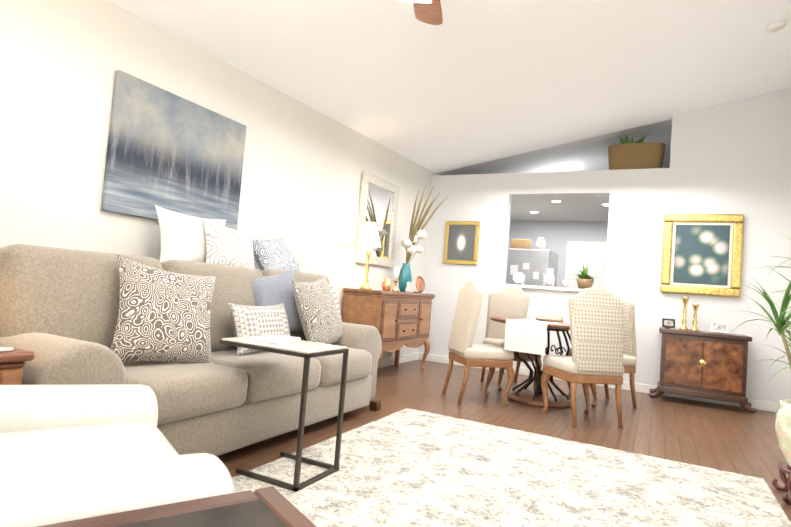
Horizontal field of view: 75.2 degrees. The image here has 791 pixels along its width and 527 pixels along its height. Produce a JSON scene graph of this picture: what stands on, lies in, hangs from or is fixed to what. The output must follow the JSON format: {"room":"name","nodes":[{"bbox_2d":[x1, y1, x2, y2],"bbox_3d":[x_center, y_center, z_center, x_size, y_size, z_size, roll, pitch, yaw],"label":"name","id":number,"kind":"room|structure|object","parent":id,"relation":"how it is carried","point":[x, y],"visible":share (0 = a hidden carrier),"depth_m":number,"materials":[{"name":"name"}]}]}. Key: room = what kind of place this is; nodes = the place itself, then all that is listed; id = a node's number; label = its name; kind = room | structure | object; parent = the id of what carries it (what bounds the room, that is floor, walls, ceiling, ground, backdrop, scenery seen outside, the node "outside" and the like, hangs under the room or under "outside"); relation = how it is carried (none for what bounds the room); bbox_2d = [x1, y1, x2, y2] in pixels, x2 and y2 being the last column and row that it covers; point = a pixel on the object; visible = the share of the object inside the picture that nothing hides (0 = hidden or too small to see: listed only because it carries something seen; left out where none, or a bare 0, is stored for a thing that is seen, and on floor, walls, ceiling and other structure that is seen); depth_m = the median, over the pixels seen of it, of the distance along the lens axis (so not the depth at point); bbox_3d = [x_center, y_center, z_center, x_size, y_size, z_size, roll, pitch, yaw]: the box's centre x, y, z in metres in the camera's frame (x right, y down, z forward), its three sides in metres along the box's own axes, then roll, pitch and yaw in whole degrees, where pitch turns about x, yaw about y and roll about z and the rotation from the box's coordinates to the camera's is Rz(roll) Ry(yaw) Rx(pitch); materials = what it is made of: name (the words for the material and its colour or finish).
{"room":"living room","nodes":[
{"label":"living room","id":0,"kind":"room"},
{"bbox_2d":[0,0,437,358],"bbox_3d":[-0.996,-0.285,4.770,0.150,2.849,12.500,3,-3,27],"label":"wall","id":1,"kind":"structure","parent":0,"point":[63,61],"depth_m":3.31,"materials":[{"name":"paint"}]},
{"bbox_2d":[101,70,246,229],"bbox_3d":[-1.477,-0.706,3.583,0.037,0.860,1.090,3,-3,27],"label":"canvas art","id":2,"kind":"object","parent":1,"relation":"attached to","point":[171,151],"visible":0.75,"depth_m":3.45},
{"bbox_2d":[355,171,399,267],"bbox_3d":[-0.200,-0.489,6.071,0.045,1.020,0.860,3,-3,27],"label":"mirror","id":3,"kind":"object","parent":1,"relation":"attached to","point":[379,200],"visible":1,"depth_m":6.07,"materials":[{"name":"white wood"}]},
{"bbox_2d":[378,352,418,367],"bbox_3d":[-1.768,0.961,3.226,0.015,0.100,9.250,3,-3,27],"label":"baseboard","id":4,"kind":"structure","parent":1,"relation":"attached to","point":[415,356],"depth_m":6.82,"materials":[{"name":"white"}]},
{"bbox_2d":[108,0,790,172],"bbox_3d":[1.078,-2.026,2.002,6.500,1.627,9.600,3,-3,27],"label":"ceiling","id":5,"kind":"structure","parent":0,"point":[465,83],"depth_m":4.35,"materials":[{"name":"paint"}]},
{"bbox_2d":[400,0,442,24],"bbox_3d":[0.059,-1.473,2.096,1.298,0.828,1.342,3,-3,27],"label":"ceiling fan","id":6,"kind":"object","parent":5,"relation":"hanging from","point":[428,11],"visible":1,"depth_m":2.64,"materials":[{"name":"brown wood"}]},
{"bbox_2d":[766,20,786,31],"bbox_3d":[3.097,-1.923,4.171,0.140,0.035,0.140,-9,-8,26],"label":"smoke detector","id":7,"kind":"object","parent":5,"relation":"attached to","point":[778,25],"visible":1,"depth_m":4.14,"materials":[{"name":"white plastic"}]},
{"bbox_2d":[216,360,790,521],"bbox_3d":[1.574,1.329,3.315,6.500,0.100,12.900,3,-3,27],"label":"floor","id":8,"kind":"structure","parent":0,"point":[733,439],"depth_m":4.31,"materials":[{"name":"brown wood"}]},
{"bbox_2d":[0,344,34,384],"bbox_3d":[-1.777,0.610,1.748,0.680,0.660,0.605,3,-3,27],"label":"end table","id":9,"kind":"object","parent":8,"relation":"on","point":[12,363],"visible":0.42,"depth_m":1.83,"materials":[{"name":"brown wood"}]},
{"bbox_2d":[0,346,13,351],"bbox_3d":[-1.421,0.305,1.838,0.090,0.008,0.090,3,-3,27],"label":"coaster","id":10,"kind":"object","parent":9,"relation":"on","point":[5,348],"visible":1,"depth_m":1.84,"materials":[{"name":"white ceramic"}]},
{"bbox_2d":[0,384,235,526],"bbox_3d":[-1.032,0.475,1.100,1.109,0.985,1.003,6,-3,-36],"label":"recliner","id":11,"kind":"object","parent":8,"relation":"on","point":[74,452],"visible":0.73,"depth_m":1.17,"materials":[{"name":"white fabric"}]},
{"bbox_2d":[37,486,315,526],"bbox_3d":[-0.368,0.712,0.701,0.540,0.580,0.400,6,-3,-36],"label":"side table","id":12,"kind":"object","parent":8,"relation":"on","point":[271,506],"visible":1,"depth_m":0.89,"materials":[{"name":"brown wood"}]},
{"bbox_2d":[0,205,381,455],"bbox_3d":[-1.053,0.369,3.278,1.060,1.396,2.689,3,-3,27],"label":"sofa","id":13,"kind":"object","parent":8,"relation":"on","point":[182,308],"visible":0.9,"depth_m":2.69,"materials":[{"name":"beige fabric"}]},
{"bbox_2d":[342,288,434,380],"bbox_3d":[-0.059,0.802,5.931,0.493,0.962,1.400,3,-3,27],"label":"buffet","id":14,"kind":"object","parent":8,"relation":"on","point":[398,320],"visible":0.9,"depth_m":5.52,"materials":[{"name":"brown wood"}]},
{"bbox_2d":[357,222,380,289],"bbox_3d":[-0.293,-0.082,5.509,0.257,0.720,0.257,3,-3,27],"label":"lamp","id":15,"kind":"object","parent":14,"relation":"on","point":[369,237],"visible":1,"depth_m":5.46,"materials":[{"name":"white fabric"}]},
{"bbox_2d":[382,278,390,290],"bbox_3d":[-0.099,0.230,5.743,0.110,0.150,0.107,3,-3,27],"label":"jar","id":16,"kind":"object","parent":14,"relation":"on","point":[386,284],"visible":1,"depth_m":5.70,"materials":[{"name":"orange glass"}]},
{"bbox_2d":[391,267,398,291],"bbox_3d":[0.006,0.182,5.986,0.090,0.286,0.088,3,-3,27],"label":"candle","id":17,"kind":"object","parent":14,"relation":"on","point":[396,275],"visible":1,"depth_m":5.97,"materials":[{"name":"white wax"}]},
{"bbox_2d":[405,282,410,291],"bbox_3d":[0.153,0.277,6.105,0.070,0.130,0.070,3,-3,27],"label":"figurine","id":18,"kind":"object","parent":14,"relation":"on","point":[408,288],"visible":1,"depth_m":6.08,"materials":[{"name":"white ceramic"}]},
{"bbox_2d":[413,276,424,292],"bbox_3d":[0.291,0.263,6.442,0.085,0.212,0.210,2,-3,37],"label":"plate","id":19,"kind":"object","parent":14,"relation":"on","point":[420,284],"visible":1,"depth_m":6.44,"materials":[{"name":"orange ceramic"}]},
{"bbox_2d":[398,185,448,291],"bbox_3d":[0.319,-0.263,6.323,0.493,1.252,0.729,3,-3,27],"label":"vase","id":20,"kind":"object","parent":14,"relation":"on","point":[408,244],"visible":1,"depth_m":6.28,"materials":[{"name":"teal ceramic"}]},
{"bbox_2d":[442,280,514,405],"bbox_3d":[0.810,0.732,4.899,0.542,1.138,0.500,5,-3,-14],"label":"dining chair","id":21,"kind":"object","parent":8,"relation":"on","point":[466,351],"visible":0.98,"depth_m":4.71,"materials":[{"name":"beige fabric"}]},
{"bbox_2d":[480,285,541,389],"bbox_3d":[1.295,0.808,5.702,0.500,1.138,0.542,5,-3,-14],"label":"dining chair","id":22,"kind":"object","parent":8,"relation":"on","point":[509,300],"visible":0.62,"depth_m":5.81,"materials":[{"name":"beige fabric"}]},
{"bbox_2d":[232,408,790,526],"bbox_3d":[0.479,1.143,2.342,2.430,0.008,3.050,3,-3,27],"label":"rug","id":23,"kind":"object","parent":8,"relation":"on","point":[406,467],"visible":0.75,"depth_m":2.73,"materials":[{"name":"beige carpet"}]},
{"bbox_2d":[220,335,348,491],"bbox_3d":[-0.609,0.743,2.703,0.570,0.652,0.360,3,-3,27],"label":"side table","id":24,"kind":"object","parent":23,"relation":"on","point":[306,350],"visible":0.92,"depth_m":2.57,"materials":[{"name":"grey metal"}]},
{"bbox_2d":[255,335,300,343],"bbox_3d":[-0.623,0.404,2.739,0.150,0.020,0.210,4,-3,19],"label":"books","id":25,"kind":"object","parent":24,"relation":"on","point":[278,339],"visible":0.98,"depth_m":2.68,"materials":[{"name":"white paper"}]},
{"bbox_2d":[490,316,570,408],"bbox_3d":[1.432,0.955,5.030,1.070,0.783,1.111,3,-3,27],"label":"dining table","id":26,"kind":"object","parent":8,"relation":"on","point":[526,335],"visible":0.81,"depth_m":4.78,"materials":[{"name":"brown wood"}]},
{"bbox_2d":[536,304,563,322],"bbox_3d":[1.514,0.481,5.031,0.270,0.170,0.270,3,-3,27],"label":"centerpiece","id":27,"kind":"object","parent":26,"relation":"on","point":[550,313],"visible":0.98,"depth_m":4.94,"materials":[{"name":"white ceramic"}]},
{"bbox_2d":[506,248,558,286],"bbox_3d":[2.190,0.678,8.521,0.760,1.780,0.800,3,-3,27],"label":"fridge","id":28,"kind":"object","parent":8,"relation":"on","point":[532,265],"visible":0.27,"depth_m":8.21,"materials":[{"name":"metal"}]},
{"bbox_2d":[510,239,531,248],"bbox_3d":[2.102,-0.311,8.596,0.300,0.180,0.250,3,-3,27],"label":"basket","id":29,"kind":"object","parent":28,"relation":"on","point":[521,243],"visible":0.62,"depth_m":8.48,"materials":[{"name":"wicker"}]},
{"bbox_2d":[536,238,545,249],"bbox_3d":[2.373,-0.314,8.401,0.160,0.210,0.156,3,-3,27],"label":"jar","id":30,"kind":"object","parent":28,"relation":"on","point":[540,243],"visible":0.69,"depth_m":8.34,"materials":[{"name":"white ceramic"}]},
{"bbox_2d":[541,287,623,427],"bbox_3d":[1.614,0.772,4.411,0.500,1.138,0.542,5,-3,-14],"label":"dining chair","id":31,"kind":"object","parent":8,"relation":"on","point":[596,323],"visible":1,"depth_m":4.22,"materials":[{"name":"beige fabric"}]},
{"bbox_2d":[567,292,636,408],"bbox_3d":[2.098,0.848,5.214,0.542,1.138,0.500,5,-3,-14],"label":"dining chair","id":32,"kind":"object","parent":8,"relation":"on","point":[629,350],"visible":0.38,"depth_m":5.04,"materials":[{"name":"beige fabric"}]},
{"bbox_2d":[648,327,756,412],"bbox_3d":[3.306,1.121,5.556,0.984,0.766,0.420,3,-3,27],"label":"cabinet","id":33,"kind":"object","parent":8,"relation":"on","point":[706,364],"visible":1,"depth_m":5.38,"materials":[{"name":"brown wood"}]},
{"bbox_2d":[662,318,674,327],"bbox_3d":[3.043,0.671,5.737,0.130,0.100,0.074,4,-13,15],"label":"framed picture","id":34,"kind":"object","parent":33,"relation":"on","point":[668,323],"visible":0.96,"depth_m":5.70,"materials":[{"name":"grey"}]},
{"bbox_2d":[679,297,688,329],"bbox_3d":[3.186,0.549,5.657,0.100,0.360,0.097,3,-3,27],"label":"candlestick","id":35,"kind":"object","parent":33,"relation":"on","point":[684,320],"visible":0.98,"depth_m":5.64,"materials":[{"name":"gold metal"}]},
{"bbox_2d":[689,304,699,330],"bbox_3d":[3.253,0.586,5.574,0.100,0.290,0.097,3,-3,27],"label":"candlestick","id":36,"kind":"object","parent":33,"relation":"on","point":[695,322],"visible":1,"depth_m":5.56,"materials":[{"name":"gold metal"}]},
{"bbox_2d":[711,321,728,332],"bbox_3d":[3.492,0.687,5.530,0.160,0.120,0.074,2,-13,37],"label":"framed picture","id":37,"kind":"object","parent":33,"relation":"on","point":[719,326],"visible":1,"depth_m":5.50,"materials":[{"name":"white paper"}]},
{"bbox_2d":[772,462,790,504],"bbox_3d":[2.279,1.226,2.816,0.308,0.173,0.308,3,-3,27],"label":"plant stand","id":38,"kind":"object","parent":8,"relation":"on","point":[784,468],"visible":0.98,"depth_m":2.89,"materials":[{"name":"brown wood"}]},
{"bbox_2d":[724,238,790,467],"bbox_3d":[2.389,0.436,2.903,0.982,1.423,0.853,3,-3,27],"label":"potted plant","id":39,"kind":"object","parent":38,"relation":"on","point":[783,424],"visible":1,"depth_m":2.89,"materials":[{"name":"plant"}]},
{"bbox_2d":[437,119,671,174],"bbox_3d":[4.022,-1.722,7.736,6.500,1.436,3.300,3,-3,27],"label":"wall","id":40,"kind":"structure","parent":0,"point":[589,154],"depth_m":7.36,"materials":[{"name":"paint"}]},
{"bbox_2d":[508,220,607,287],"bbox_3d":[4.673,-0.226,8.991,6.350,4.013,0.150,3,-3,27],"label":"wall","id":41,"kind":"structure","parent":0,"point":[556,235],"depth_m":9.71,"materials":[{"name":"paint"}]},
{"bbox_2d":[565,241,606,288],"bbox_3d":[3.575,0.655,9.357,0.990,2.120,0.056,3,-3,27],"label":"kitchen door","id":42,"kind":"structure","parent":41,"relation":"in","point":[580,255],"depth_m":9.44,"materials":[{"name":"white"}]},
{"bbox_2d":[510,195,609,220],"bbox_3d":[2.649,-0.993,8.263,3.050,0.155,3.100,3,-3,27],"label":"ceiling","id":43,"kind":"structure","parent":0,"point":[579,208],"depth_m":8.42,"materials":[{"name":"paint"}]},
{"bbox_2d":[419,87,790,402],"bbox_3d":[2.688,-0.270,6.997,4.350,3.603,1.300,3,-3,27],"label":"wall","id":44,"kind":"structure","parent":0,"point":[732,157],"depth_m":6.01,"materials":[{"name":"paint"}]},
{"bbox_2d":[443,221,479,264],"bbox_3d":[0.915,-0.290,7.150,0.500,0.600,0.035,3,-3,27],"label":"picture","id":45,"kind":"object","parent":44,"relation":"attached to","point":[461,242],"visible":1,"depth_m":7.14,"materials":[{"name":"gold metal"}]},
{"bbox_2d":[499,283,581,291],"bbox_3d":[2.070,0.333,6.725,1.340,0.040,0.450,3,-3,27],"label":"sill","id":46,"kind":"structure","parent":44,"relation":"attached to","point":[549,288],"depth_m":6.56,"materials":[{"name":"white"}]},
{"bbox_2d":[512,272,524,284],"bbox_3d":[1.663,0.202,6.928,0.168,0.174,0.070,3,-3,27],"label":"plate","id":47,"kind":"object","parent":46,"relation":"on","point":[518,278],"visible":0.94,"depth_m":6.92,"materials":[{"name":"white ceramic"}]},
{"bbox_2d":[544,268,554,286],"bbox_3d":[2.030,0.190,6.764,0.140,0.240,0.136,3,-3,27],"label":"pitcher","id":48,"kind":"object","parent":46,"relation":"on","point":[549,279],"visible":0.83,"depth_m":6.72,"materials":[{"name":"white ceramic"}]},
{"bbox_2d":[562,280,567,287],"bbox_3d":[2.184,0.265,6.611,0.070,0.100,0.070,3,-3,27],"label":"candle","id":49,"kind":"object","parent":46,"relation":"on","point":[565,283],"depth_m":6.58,"materials":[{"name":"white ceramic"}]},
{"bbox_2d":[577,279,593,288],"bbox_3d":[2.425,0.267,6.577,0.210,0.130,0.207,3,-3,27],"label":"pot","id":50,"kind":"object","parent":46,"relation":"on","point":[584,283],"visible":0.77,"depth_m":6.50,"materials":[{"name":"ceramic"}]},
{"bbox_2d":[572,264,596,282],"bbox_3d":[2.423,0.127,6.581,0.348,0.276,0.341,3,-3,27],"label":"potted plant","id":51,"kind":"object","parent":50,"relation":"in","point":[584,274],"visible":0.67,"depth_m":6.54,"materials":[{"name":"green plant"}]},
{"bbox_2d":[419,353,779,411],"bbox_3d":[2.266,1.424,6.325,4.320,0.100,0.015,3,-3,27],"label":"baseboard","id":52,"kind":"structure","parent":44,"relation":"attached to","point":[756,404],"depth_m":5.98,"materials":[{"name":"white"}]},
{"bbox_2d":[608,134,664,169],"bbox_3d":[3.056,-1.373,6.547,0.671,0.501,0.535,3,-3,27],"label":"basket","id":53,"kind":"object","parent":44,"relation":"on","point":[631,154],"visible":0.88,"depth_m":6.38,"materials":[{"name":"wicker"}]},
{"bbox_2d":[660,214,743,297],"bbox_3d":[3.461,-0.103,5.817,0.780,0.920,0.060,3,-3,27],"label":"floral picture","id":54,"kind":"object","parent":44,"relation":"attached to","point":[702,254],"visible":0.9,"depth_m":5.80,"materials":[{"name":"gold metal"}]}
]}

